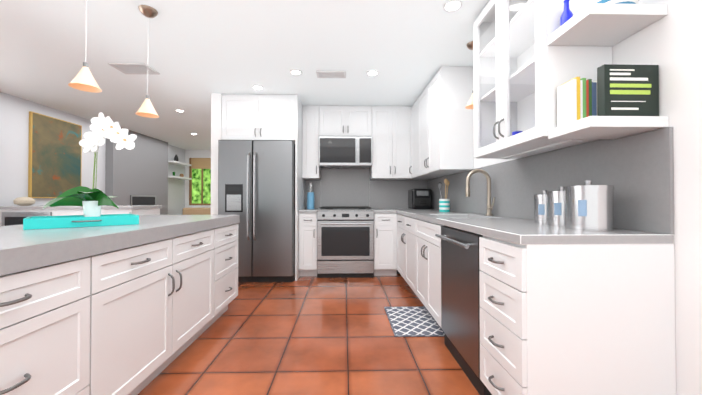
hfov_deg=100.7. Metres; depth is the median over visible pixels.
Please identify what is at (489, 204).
faucet
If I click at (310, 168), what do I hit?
upper cabinet
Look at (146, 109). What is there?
pendant light
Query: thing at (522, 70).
upper cabinet
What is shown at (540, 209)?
canister
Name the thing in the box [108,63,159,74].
ceiling vent
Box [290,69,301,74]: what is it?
recessed light
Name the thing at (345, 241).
range
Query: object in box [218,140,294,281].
fridge
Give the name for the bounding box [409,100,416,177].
upper cabinet
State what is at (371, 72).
recessed light
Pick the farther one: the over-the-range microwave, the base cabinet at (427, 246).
the over-the-range microwave
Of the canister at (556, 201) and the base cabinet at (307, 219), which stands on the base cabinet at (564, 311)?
the canister at (556, 201)
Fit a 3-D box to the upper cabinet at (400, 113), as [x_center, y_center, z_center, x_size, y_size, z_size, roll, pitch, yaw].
[0.753,-0.806,4.444,0.299,1.068,0.349,0,-1,-1]
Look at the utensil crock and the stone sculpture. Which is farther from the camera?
the stone sculpture
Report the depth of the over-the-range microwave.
4.20 m
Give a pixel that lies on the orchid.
(93, 200)
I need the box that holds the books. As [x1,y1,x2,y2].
[557,64,658,126]
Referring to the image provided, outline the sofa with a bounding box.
[183,208,210,214]
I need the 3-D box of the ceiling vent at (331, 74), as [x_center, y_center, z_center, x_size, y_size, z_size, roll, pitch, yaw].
[-0.215,-1.347,3.202,0.320,0.011,0.160,0,-1,-1]
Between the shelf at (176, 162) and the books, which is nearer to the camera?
the books
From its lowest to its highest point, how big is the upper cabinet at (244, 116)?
0.603 m
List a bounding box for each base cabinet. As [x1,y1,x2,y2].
[299,211,316,275]
[374,211,394,275]
[395,211,450,292]
[415,215,526,326]
[475,231,675,394]
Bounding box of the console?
[0,205,161,225]
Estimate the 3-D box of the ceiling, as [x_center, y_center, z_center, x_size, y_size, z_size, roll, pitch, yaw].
[-1.601,-1.396,2.979,5.980,0.080,10.520,0,-1,-1]
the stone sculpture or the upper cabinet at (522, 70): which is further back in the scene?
the stone sculpture
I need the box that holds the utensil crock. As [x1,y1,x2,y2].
[438,178,449,211]
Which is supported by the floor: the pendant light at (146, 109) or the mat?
the mat
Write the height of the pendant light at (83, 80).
0.744 m
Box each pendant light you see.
[68,0,101,92]
[135,5,158,117]
[465,41,473,108]
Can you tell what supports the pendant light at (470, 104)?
hanging from the ceiling
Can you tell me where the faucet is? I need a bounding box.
[465,169,494,215]
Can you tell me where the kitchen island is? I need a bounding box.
[0,223,237,394]
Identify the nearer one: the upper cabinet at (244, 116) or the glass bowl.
the glass bowl
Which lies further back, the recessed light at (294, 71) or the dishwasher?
the recessed light at (294, 71)
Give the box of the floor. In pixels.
[137,270,479,394]
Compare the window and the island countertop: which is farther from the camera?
the window
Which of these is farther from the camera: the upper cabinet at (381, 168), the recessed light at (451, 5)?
the upper cabinet at (381, 168)
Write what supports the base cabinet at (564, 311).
on the floor
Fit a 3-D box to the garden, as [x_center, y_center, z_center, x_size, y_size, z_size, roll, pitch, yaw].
[-3.978,-0.361,8.664,2.460,3.000,0.020,0,-1,-1]
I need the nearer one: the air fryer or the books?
the books
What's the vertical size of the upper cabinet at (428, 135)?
1.068 m
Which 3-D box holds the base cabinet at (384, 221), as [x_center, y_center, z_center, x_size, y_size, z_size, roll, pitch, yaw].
[0.467,0.659,4.272,0.323,0.875,0.651,0,-1,-1]
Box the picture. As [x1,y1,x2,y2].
[28,111,81,197]
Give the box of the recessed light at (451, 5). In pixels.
[443,0,461,11]
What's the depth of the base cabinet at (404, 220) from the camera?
3.34 m
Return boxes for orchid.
[43,112,136,216]
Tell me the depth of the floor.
2.04 m
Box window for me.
[189,158,210,204]
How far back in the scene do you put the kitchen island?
1.31 m
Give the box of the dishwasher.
[435,225,491,394]
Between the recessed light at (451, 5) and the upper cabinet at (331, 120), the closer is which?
the recessed light at (451, 5)
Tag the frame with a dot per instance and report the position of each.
(142, 199)
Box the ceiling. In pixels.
[0,0,489,149]
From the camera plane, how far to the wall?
1.24 m
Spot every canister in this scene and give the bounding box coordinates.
[534,190,547,223]
[547,186,565,226]
[565,180,613,230]
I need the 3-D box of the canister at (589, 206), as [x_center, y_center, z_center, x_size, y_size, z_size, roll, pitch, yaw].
[1.128,0.037,1.381,0.181,0.232,0.181,0,-1,-1]
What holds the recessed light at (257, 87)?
in the ceiling
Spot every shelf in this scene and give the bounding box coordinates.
[168,155,191,179]
[548,3,668,138]
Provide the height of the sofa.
0.850 m
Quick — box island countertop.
[0,215,239,270]
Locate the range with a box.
[317,206,373,277]
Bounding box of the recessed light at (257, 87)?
[252,85,262,89]
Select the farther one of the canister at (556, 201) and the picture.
the picture
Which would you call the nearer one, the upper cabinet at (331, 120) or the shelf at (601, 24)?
the shelf at (601, 24)
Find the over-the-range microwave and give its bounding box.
[319,136,371,168]
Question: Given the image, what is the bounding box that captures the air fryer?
[408,189,431,208]
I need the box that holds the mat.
[384,306,444,336]
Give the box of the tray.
[23,214,138,229]
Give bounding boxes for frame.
[130,195,155,204]
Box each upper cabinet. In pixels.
[221,94,300,149]
[301,103,320,181]
[317,105,372,137]
[370,106,392,179]
[393,106,408,179]
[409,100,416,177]
[417,66,472,177]
[473,0,611,158]
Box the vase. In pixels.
[560,0,572,25]
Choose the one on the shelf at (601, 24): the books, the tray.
the books
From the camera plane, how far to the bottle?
4.31 m
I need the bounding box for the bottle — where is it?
[307,183,313,208]
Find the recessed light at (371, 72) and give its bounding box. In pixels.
[367,70,378,75]
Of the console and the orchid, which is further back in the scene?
the console
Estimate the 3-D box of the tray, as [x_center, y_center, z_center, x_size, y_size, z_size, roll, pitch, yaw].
[-1.547,0.138,1.697,0.470,0.055,0.294,1,-1,-44]
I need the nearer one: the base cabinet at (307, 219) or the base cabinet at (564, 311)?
the base cabinet at (564, 311)
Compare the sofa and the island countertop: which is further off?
the sofa
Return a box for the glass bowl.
[591,0,638,3]
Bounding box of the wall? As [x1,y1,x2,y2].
[0,0,701,394]
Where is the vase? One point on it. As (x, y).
(567, 15)
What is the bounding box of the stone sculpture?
[13,197,34,205]
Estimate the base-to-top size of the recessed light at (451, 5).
0.011 m
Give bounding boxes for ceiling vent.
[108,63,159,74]
[316,71,345,77]
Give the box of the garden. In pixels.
[192,169,210,203]

